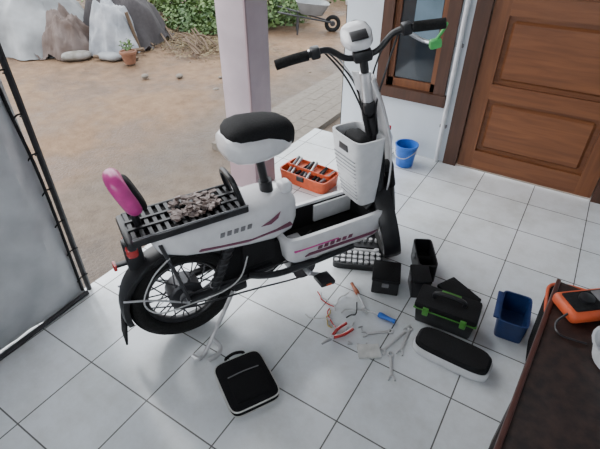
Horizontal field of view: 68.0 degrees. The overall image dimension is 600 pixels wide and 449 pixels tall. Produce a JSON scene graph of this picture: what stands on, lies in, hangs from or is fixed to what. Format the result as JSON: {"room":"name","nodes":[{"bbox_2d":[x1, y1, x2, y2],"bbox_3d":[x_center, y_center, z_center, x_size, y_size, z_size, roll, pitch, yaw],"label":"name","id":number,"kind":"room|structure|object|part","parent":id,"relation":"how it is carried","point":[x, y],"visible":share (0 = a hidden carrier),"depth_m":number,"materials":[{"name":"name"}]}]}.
{"room":"workspace","nodes":[
{"label":"workspace","id":0,"kind":"room"},
{"bbox_2d":[0,128,599,448],"bbox_3d":[0.665,1.373,0.684,4.650,0.120,5.300,21,41,25],"label":"floor","id":1,"kind":"structure","parent":0,"point":[76,383],"depth_m":1.75,"materials":[{"name":"tile"}]},
{"bbox_2d":[0,43,91,360],"bbox_3d":[-1.750,0.014,0.234,0.144,2.600,3.037,21,41,26],"label":"gate","id":2,"kind":"object","parent":1,"relation":"on","point":[40,280],"visible":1,"depth_m":1.70,"materials":[{"name":"fabric"}]},
{"bbox_3d":[-1.450,0.786,1.355,0.034,0.022,1.901,20,41,25],"label":"hem cord","id":3,"kind":"part","parent":2,"relation":"part of","materials":[{"name":"plastic"}]},
{"bbox_2d":[214,0,270,117],"bbox_3d":[-0.289,-1.353,1.996,0.191,2.700,0.191,21,41,25],"label":"pillar","id":4,"kind":"structure","parent":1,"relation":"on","point":[229,13],"depth_m":2.28,"materials":[{"name":"paint"}]},
{"bbox_3d":[-0.262,-1.416,1.796,0.012,2.200,0.012,21,41,25],"label":"corner strip","id":5,"kind":"part","parent":4,"relation":"part of","materials":[{"name":"white paint"}]},
{"bbox_2d":[214,350,279,417],"bbox_3d":[-0.201,0.565,1.631,0.191,0.051,0.244,-17,40,-22],"label":"pouch","id":6,"kind":"object","parent":1,"relation":"on","point":[246,383],"visible":1,"depth_m":1.59,"materials":[{"name":"black canvas"},{"name":"white plastic"},{"name":"metal"}]},
{"bbox_2d":[230,157,274,186],"bbox_3d":[-0.290,-0.440,2.677,0.195,0.420,0.195,21,41,25],"label":"plinth","id":7,"kind":"object","parent":1,"relation":"on","point":[244,175],"visible":0.21,"depth_m":2.69,"materials":[{"name":"paint"}]},
{"bbox_2d":[102,17,447,361],"bbox_3d":[-0.094,-0.156,1.710,1.359,1.121,0.450,-19,40,-24],"label":"scooter","id":8,"kind":"object","parent":1,"relation":"on","point":[242,234],"visible":1,"depth_m":1.66,"materials":[{"name":"plastic"}]},
{"bbox_2d":[121,238,138,258],"bbox_3d":[-0.578,0.075,1.512,0.040,0.045,0.100,-19,40,-24],"label":"tail light","id":9,"kind":"object","parent":8,"relation":"on","point":[128,255],"depth_m":1.48,"materials":[{"name":"red plastic"}]},
{"bbox_3d":[-0.400,-0.036,1.556,0.400,0.014,0.180,-19,40,-24],"label":"rack plate","id":10,"kind":"part","parent":8,"relation":"part of","materials":[{"name":"black metal"}]},
{"bbox_2d":[132,205,248,240],"bbox_3d":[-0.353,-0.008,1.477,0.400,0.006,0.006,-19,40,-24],"label":"luggage rack","id":11,"kind":"object","parent":8,"relation":"on","point":[243,208],"depth_m":1.48,"materials":[{"name":"plastic"}]},
{"bbox_3d":[-0.244,-0.138,1.592,0.052,0.134,0.154,-19,40,-24],"label":"lift handle","id":12,"kind":"part","parent":8,"relation":"part of","materials":[{"name":"black plastic"}]},
{"bbox_3d":[-0.192,0.241,1.811,0.588,0.142,0.007,-19,40,-24],"label":"chain","id":13,"kind":"part","parent":8,"relation":"part of","materials":[{"name":"metal"}]},
{"bbox_2d":[220,111,294,143],"bbox_3d":[-0.142,-0.319,1.531,0.258,0.121,0.164,-19,40,-24],"label":"cushion","id":14,"kind":"object","parent":8,"relation":"on","point":[261,127],"depth_m":1.47,"materials":[{"name":"black leather"}]},
{"bbox_3d":[-0.139,-0.203,1.619,0.062,0.205,0.032,-19,40,-24],"label":"seat post","id":15,"kind":"part","parent":8,"relation":"part of","materials":[{"name":"black plastic"}]},
{"bbox_3d":[-0.060,-0.147,1.687,0.050,0.045,0.060,-19,40,-24],"label":"knob","id":16,"kind":"part","parent":8,"relation":"part of","materials":[{"name":"white plastic"}]},
{"bbox_3d":[0.015,0.152,1.865,0.505,0.070,0.038,-18,40,-22],"label":"rail","id":17,"kind":"part","parent":8,"relation":"part of","materials":[{"name":"black plastic"}]},
{"bbox_2d":[309,45,320,59],"bbox_3d":[0.053,-0.601,1.557,0.035,0.040,0.040,-13,42,3],"label":"switch","id":18,"kind":"object","parent":8,"relation":"attached to","point":[314,51],"depth_m":1.54,"materials":[{"name":"black plastic"}]},
{"bbox_3d":[0.065,0.211,1.900,0.065,0.048,0.020,-17,40,-22],"label":"crank arm","id":19,"kind":"part","parent":8,"relation":"part of","materials":[{"name":"silver metal"}]},
{"bbox_2d":[277,190,381,262],"bbox_3d":[0.108,0.008,1.950,0.500,0.157,0.240,-19,40,-24],"label":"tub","id":20,"kind":"object","parent":8,"relation":"in","point":[327,226],"depth_m":1.92,"materials":[{"name":"white plastic"}]},
{"bbox_3d":[0.328,-0.245,1.920,0.150,0.040,0.050,-13,42,3],"label":"fork crown","id":21,"kind":"part","parent":8,"relation":"part of","materials":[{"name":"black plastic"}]},
{"bbox_3d":[0.414,-0.165,2.033,0.036,0.304,0.070,-13,42,3],"label":"fork leg","id":22,"kind":"part","parent":8,"relation":"part of","materials":[{"name":"black metal"}]},
{"bbox_2d":[400,21,412,35],"bbox_3d":[0.368,-0.677,1.536,0.035,0.040,0.040,-13,42,3],"label":"switch","id":23,"kind":"object","parent":8,"relation":"attached to","point":[406,27],"depth_m":1.52,"materials":[{"name":"black plastic"}]},
{"bbox_3d":[0.420,-0.679,1.599,0.147,0.071,0.047,-8,37,-10],"label":"brake lever","id":24,"kind":"part","parent":8,"relation":"part of","materials":[{"name":"silver metal"}]},
{"bbox_2d":[280,156,338,193],"bbox_3d":[0.054,-0.317,2.771,0.350,0.113,0.198,24,43,28],"label":"toolbox","id":25,"kind":"object","parent":1,"relation":"on","point":[314,177],"visible":0.99,"depth_m":2.74,"materials":[{"name":"plastic"}]},
{"bbox_2d":[289,157,335,179],"bbox_3d":[0.074,-0.351,2.780,0.310,0.025,0.100,24,43,28],"label":"tray","id":26,"kind":"object","parent":25,"relation":"on","point":[304,166],"depth_m":2.77,"materials":[{"name":"orange plastic"}]},
{"bbox_2d":[305,291,366,327],"bbox_3d":[0.160,0.362,1.931,0.247,0.018,0.223,21,41,25],"label":"harness","id":27,"kind":"object","parent":1,"relation":"on","point":[321,297],"visible":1,"depth_m":1.92,"materials":[{"name":"plastic"}]},
{"bbox_2d":[321,322,353,344],"bbox_3d":[0.147,0.449,1.811,0.150,0.022,0.054,-25,43,-29],"label":"pliers","id":28,"kind":"object","parent":1,"relation":"on","point":[333,336],"visible":1,"depth_m":1.81,"materials":[{"name":"metal"}]},
{"bbox_3d":[0.157,0.433,1.832,0.022,0.014,0.105,27,44,32],"label":"handle","id":29,"kind":"part","parent":28,"relation":"part of","materials":[{"name":"red plastic"}]},
{"bbox_3d":[0.174,0.446,1.814,0.104,0.014,0.022,-16,40,-21],"label":"handle","id":30,"kind":"part","parent":28,"relation":"part of","materials":[{"name":"red plastic"}]},
{"bbox_2d":[343,322,366,344],"bbox_3d":[0.231,0.455,1.818,0.113,0.006,0.119,21,41,25],"label":"screws","id":31,"kind":"object","parent":1,"relation":"on","point":[349,343],"visible":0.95,"depth_m":1.84,"materials":[{"name":"metal"}]},
{"bbox_2d":[332,234,382,270],"bbox_3d":[0.293,0.123,2.241,0.240,0.036,0.275,5,37,7],"label":"case","id":32,"kind":"object","parent":1,"relation":"on","point":[362,257],"visible":0.6,"depth_m":2.18,"materials":[{"name":"black plastic"}]},
{"bbox_3d":[0.304,0.082,2.306,0.240,0.025,0.120,5,37,7],"label":"lid","id":33,"kind":"part","parent":32,"relation":"part of","materials":[{"name":"black plastic"}]},
{"bbox_2d":[350,282,365,307],"bbox_3d":[0.261,0.314,1.994,0.021,0.022,0.150,-11,38,-14],"label":"screwdriver","id":34,"kind":"object","parent":1,"relation":"on","point":[356,291],"visible":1,"depth_m":2.00,"materials":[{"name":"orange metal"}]},
{"bbox_3d":[0.249,0.291,2.025,0.021,0.022,0.070,-11,38,-14],"label":"handle","id":35,"kind":"part","parent":34,"relation":"part of","materials":[{"name":"orange plastic"}]},
{"bbox_2d":[356,344,381,358],"bbox_3d":[0.271,0.499,1.753,0.090,0.012,0.065,-2,37,-2],"label":"packet","id":36,"kind":"object","parent":1,"relation":"on","point":[365,351],"visible":1,"depth_m":1.75,"materials":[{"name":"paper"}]},
{"bbox_2d":[361,328,393,336],"bbox_3d":[0.320,0.444,1.829,0.133,0.008,0.031,-5,37,-6],"label":"wrench","id":37,"kind":"object","parent":1,"relation":"on","point":[387,330],"visible":1,"depth_m":1.83,"materials":[{"name":"metal"}]},
{"bbox_2d":[361,308,395,323],"bbox_3d":[0.333,0.382,1.898,0.155,0.026,0.025,21,41,25],"label":"screwdriver","id":38,"kind":"object","parent":1,"relation":"on","point":[381,315],"visible":1,"depth_m":1.88,"materials":[{"name":"blue plastic"}]},
{"bbox_3d":[0.366,0.395,1.881,0.075,0.026,0.025,21,41,25],"label":"handle","id":39,"kind":"part","parent":38,"relation":"part of","materials":[{"name":"blue plastic"}]},
{"bbox_2d":[371,259,400,295],"bbox_3d":[0.392,0.244,2.032,0.125,0.090,0.141,7,37,10],"label":"box","id":40,"kind":"object","parent":1,"relation":"on","point":[386,275],"visible":1,"depth_m":1.99,"materials":[{"name":"plastic"}]},
{"bbox_3d":[0.393,0.214,2.013,0.125,0.018,0.135,7,37,10],"label":"lid","id":41,"kind":"part","parent":40,"relation":"part of","materials":[{"name":"black plastic"}]},
{"bbox_2d":[387,351,395,380],"bbox_3d":[0.348,0.539,1.701,0.031,0.008,0.133,4,37,6],"label":"wrench","id":42,"kind":"object","parent":1,"relation":"on","point":[388,352],"visible":1,"depth_m":1.70,"materials":[{"name":"metal"}]},
{"bbox_2d":[380,327,409,355],"bbox_3d":[0.383,0.468,1.798,0.183,0.008,0.031,-29,45,-33],"label":"wrench","id":43,"kind":"object","parent":1,"relation":"on","point":[385,348],"visible":1,"depth_m":1.79,"materials":[{"name":"metal"}]},
{"bbox_2d":[396,325,412,355],"bbox_3d":[0.426,0.466,1.800,0.031,0.008,0.163,17,40,22],"label":"wrench","id":44,"kind":"object","parent":1,"relation":"on","point":[408,326],"visible":1,"depth_m":1.79,"materials":[{"name":"metal"}]},
{"bbox_2d":[394,139,418,167],"bbox_3d":[0.691,-0.459,2.930,0.153,0.152,0.171,21,41,25],"label":"bucket","id":45,"kind":"object","parent":1,"relation":"on","point":[406,149],"visible":1,"depth_m":2.91,"materials":[{"name":"plastic"}]},
{"bbox_2d":[408,264,431,297],"bbox_3d":[0.534,0.256,2.004,0.090,0.105,0.114,3,37,3],"label":"box","id":46,"kind":"object","parent":1,"relation":"on","point":[419,275],"visible":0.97,"depth_m":1.97,"materials":[{"name":"plastic"}]},
{"bbox_3d":[0.537,0.221,1.978,0.083,0.018,0.114,3,37,3],"label":"lid","id":47,"kind":"part","parent":46,"relation":"part of","materials":[{"name":"black plastic"}]},
{"bbox_2d":[411,238,437,281],"bbox_3d":[0.587,0.169,2.126,0.098,0.100,0.200,3,37,3],"label":"box","id":48,"kind":"object","parent":1,"relation":"on","point":[423,252],"visible":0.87,"depth_m":2.13,"materials":[{"name":"plastic"}]},
{"bbox_2d":[413,284,482,338],"bbox_3d":[0.607,0.348,1.835,0.252,0.156,0.140,18,40,22],"label":"toolbox","id":49,"kind":"object","parent":1,"relation":"on","point":[450,312],"visible":1,"depth_m":1.80,"materials":[{"name":"black plastic"}]},
{"bbox_3d":[0.609,0.300,1.804,0.140,0.042,0.018,18,40,22],"label":"handle","id":50,"kind":"part","parent":49,"relation":"part of","materials":[{"name":"black plastic"}]},
{"bbox_2d":[412,327,492,381],"bbox_3d":[0.584,0.491,1.711,0.296,0.076,0.116,21,42,26],"label":"seat","id":51,"kind":"object","parent":1,"relation":"on","point":[454,354],"visible":1,"depth_m":1.68,"materials":[{"name":"black leather"}]},
{"bbox_2d":[437,277,480,301],"bbox_3d":[0.697,0.315,1.970,0.110,0.050,0.166,-19,40,-23],"label":"organizer","id":52,"kind":"object","parent":1,"relation":"on","point":[453,285],"visible":0.38,"depth_m":1.97,"materials":[{"name":"black plastic"}]},
{"bbox_2d":[493,290,532,343],"bbox_3d":[0.869,0.380,1.841,0.134,0.100,0.190,17,40,22],"label":"storage bin","id":53,"kind":"object","parent":1,"relation":"on","point":[512,311],"visible":1,"depth_m":1.85,"materials":[{"name":"plastic"}]},
{"bbox_2d":[488,279,599,448],"bbox_3d":[0.353,1.012,0.477,0.741,0.705,1.950,23,42,28],"label":"wooden table","id":54,"kind":"object","parent":1,"relation":"on","point":[555,402],"visible":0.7,"depth_m":0.83,"materials":[{"name":"brown wood"}]},
{"bbox_3d":[0.641,0.466,1.249,0.050,0.665,0.050,23,42,28],"label":"leg","id":55,"kind":"part","parent":54,"relation":"part of","materials":[{"name":"brown wood"}]},
{"bbox_3d":[0.057,0.605,0.442,0.010,0.008,1.950,23,42,28],"label":"edge trim","id":56,"kind":"part","parent":54,"relation":"part of","materials":[{"name":"brown wood"}]},
{"bbox_2d":[552,288,599,344],"bbox_3d":[0.623,0.192,0.965,0.166,0.044,0.132,-5,37,-6],"label":"multimeter","id":57,"kind":"object","parent":54,"relation":"on","point":[578,306],"visible":1,"depth_m":0.97,"materials":[{"name":"orange plastic"}]},
{"bbox_2d":[592,326,599,368],"bbox_3d":[0.635,0.260,0.871,0.130,0.047,0.130,21,41,25],"label":"ceramic bowl","id":58,"kind":"object","parent":54,"relation":"on","point":[596,332],"visible":1,"depth_m":0.88,"materials":[{"name":"white ceramic"}]},
{"bbox_2d":[525,283,584,360],"bbox_3d":[1.044,0.401,1.595,0.368,0.358,0.248,17,40,22],"label":"tool bag","id":59,"kind":"object","parent":1,"relation":"on","point":[549,288],"visible":0.21,"depth_m":1.65,"materials":[{"name":"black fabric"}]},
{"bbox_2d":[341,0,476,160],"bbox_3d":[2.196,-1.096,1.649,4.400,2.700,0.130,21,41,25],"label":"wall","id":60,"kind":"structure","parent":0,"point":[418,122],"depth_m":2.95,"materials":[{"name":"paint"}]},
{"bbox_2d":[387,0,449,92],"bbox_3d":[0.725,-1.402,2.521,0.320,1.265,0.040,21,41,25],"label":"window","id":61,"kind":"structure","parent":60,"relation":"in","point":[415,60],"depth_m":2.78,"materials":[{"name":"brown wood"}]},
{"bbox_3d":[0.725,-1.402,2.521,0.320,1.265,0.040,21,41,25],"label":"sash","id":62,"kind":"part","parent":61,"relation":"part of","materials":[{"name":"brown wood"}]},
{"bbox_2d":[412,0,444,39],"bbox_3d":[0.754,-1.443,2.454,0.160,0.800,0.008,21,41,25],"label":"film","id":63,"kind":"object","parent":61,"relation":"attached to","point":[425,9],"visible":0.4,"depth_m":2.60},
{"bbox_2d":[376,0,463,107],"bbox_3d":[0.730,-1.405,2.526,0.490,1.405,0.135,21,41,25],"label":"frame","id":64,"kind":"object","parent":60,"relation":"attached to","point":[437,98],"visible":0.54,"depth_m":2.74,"materials":[{"name":"brown wood"}]},
{"bbox_2d":[434,0,470,161],"bbox_3d":[0.922,-1.516,2.217,0.045,2.700,0.034,21,41,25],"label":"pipe","id":65,"kind":"object","parent":60,"relation":"attached to","point":[459,45],"visible":1,"depth_m":2.66,"materials":[{"name":"white plastic"}]},
{"bbox_2d":[442,0,599,203],"bbox_3d":[1.407,-1.141,2.215,0.970,2.100,0.140,21,41,25],"label":"frame","id":66,"kind":"object","parent":60,"relation":"attached to","point":[483,13],"visible":0.75,"depth_m":2.62,"materials":[{"name":"brown wood"}]},
{"bbox_2d":[457,0,599,197],"bbox_3d":[1.397,-1.093,2.232,0.790,1.987,0.055,21,41,25],"label":"door","id":67,"kind":"structure","parent":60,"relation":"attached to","point":[513,19],"depth_m":2.56,"materials":[{"name":"brown wood"}]},
{"bbox_3d":[1.393,-1.089,2.226,0.790,1.987,0.040,21,41,25],"label":"stiles","id":68,"kind":"part","parent":67,"relation":"part of","materials":[{"name":"brown wood"}]},
{"bbox_2d":[471,0,599,193],"bbox_3d":[1.393,-1.089,2.227,0.610,1.986,0.039,21,41,25],"label":"rails","id":69,"kind":"object","parent":67,"relation":"attached to","point":[572,11],"visible":1,"depth_m":2.52,"materials":[{"name":"brown wood"}]},
{"bbox_2d":[481,103,595,168],"bbox_3d":[1.394,-0.526,2.644,0.560,0.290,0.028,21,41,25],"label":"panel","id":70,"kind":"object","parent":67,"relation":"attached to","point":[549,138],"visible":1,"depth_m":2.62,"materials":[{"name":"brown wood"}]},
{"bbox_2d":[499,21,599,96],"bbox_3d":[1.394,-0.884,2.380,0.560,0.320,0.028,21,41,25],"label":"panel","id":71,"kind":"object","parent":67,"relation":"attached to","point":[562,58],"visible":1,"depth_m":2.38,"materials":[{"name":"brown wood"}]},
{"label":"outside","id":72,"kind":"structure","parent":0,"visible":0},
{"bbox_2d":[0,0,590,288],"bbox_3d":[-1.865,-3.679,7.575,24.000,0.089,28.000,21,41,25],"label":"ground","id":73,"kind":"structure","parent":72,"point":[88,117],"depth_m":3.83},
{"bbox_2d":[0,0,174,60],"bbox_3d":[-2.943,-2.702,5.504,2.411,0.896,1.520,5,37,7],"label":"rocks","id":74,"kind":"object","parent":73,"relation":"on","point":[62,30],"visible":0.98,"depth_m":5.19,"materials":[{"name":"stone"}]},
{"bbox_2d":[118,38,136,64],"bbox_3d":[-1.934,-1.950,4.994,0.190,0.275,0.190,21,41,25],"label":"flower pot","id":75,"kind":"object","parent":73,"relation":"on","point":[128,55],"visible":1,"depth_m":4.98,"materials":[{"name":"ceramic"}]},
{"bbox_3d":[-1.934,-1.894,5.035,0.190,0.135,0.190,21,41,25],"label":"pot","id":76,"kind":"part","parent":75,"relation":"part of","materials":[{"name":"ceramic"}]},
{"bbox_2d":[141,74,148,78],"bbox_3d":[-1.636,-1.565,4.694,0.073,0.051,0.082,21,41,25],"label":"stone","id":77,"kind":"object","parent":73,"relation":"on","point":[144,76],"visible":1,"depth_m":4.67,"materials":[{"name":"white stone"}]},
{"bbox_2d":[81,0,345,72],"bbox_3d":[-1.156,-4.864,7.356,7.914,2.230,6.130,28,45,32],"label":"bush","id":78,"kind":"object","parent":73,"relation":"on","point":[195,15],"visible":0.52,"depth_m":6.20,"materials":[{"name":"green plant"}]},
{"bbox_2d":[211,69,342,151],"bbox_3d":[0.389,-1.290,4.328,0.547,0.062,3.106,21,41,25],"label":"blocks","id":79,"kind":"object","parent":73,"relation":"on","point":[318,105],"visible":0.29,"depth_m":3.93},
{"bbox_2d":[277,0,340,34],"bbox_3d":[0.130,-2.871,6.141,0.876,0.415,0.424,-2,37,-2],"label":"wheelbarrow","id":80,"kind":"object","parent":73,"relation":"on","point":[313,8],"visible":0.99,"depth_m":6.09,"materials":[{"name":"metal"}]},
{"bbox_3d":[-0.028,-2.711,6.076,0.044,0.232,0.024,-2,37,-2],"label":"leg","id":81,"kind":"part","parent":80,"relation":"part of","materials":[{"name":"metal"}]},
{"bbox_3d":[0.060,-2.950,6.231,0.763,0.193,0.033,6,37,8],"label":"handle","id":82,"kind":"part","parent":80,"relation":"part of","materials":[{"name":"metal"}]},
{"bbox_3d":[0.072,-2.805,6.035,0.763,0.193,0.033,-9,37,-12],"label":"handle","id":83,"kind":"part","parent":80,"relation":"part of","materials":[{"name":"metal"}]},
{"bbox_2d":[296,0,329,15],"bbox_3d":[0.163,-2.960,6.077,0.460,0.150,0.360,3,36,-6],"label":"tray","id":84,"kind":"object","parent":80,"relation":"on","point":[306,7],"depth_m":5.99,"materials":[{"name":"grey metal"}]},
{"bbox_2d":[340,0,347,123],"bbox_3d":[0.341,-1.543,2.917,0.110,2.110,0.170,21,41,25],"label":"gate post","id":85,"kind":"object","parent":73,"relation":"on","point":[346,0],"visible":0.09,"depth_m":3.20,"materials":[{"name":"metal"}]}
]}

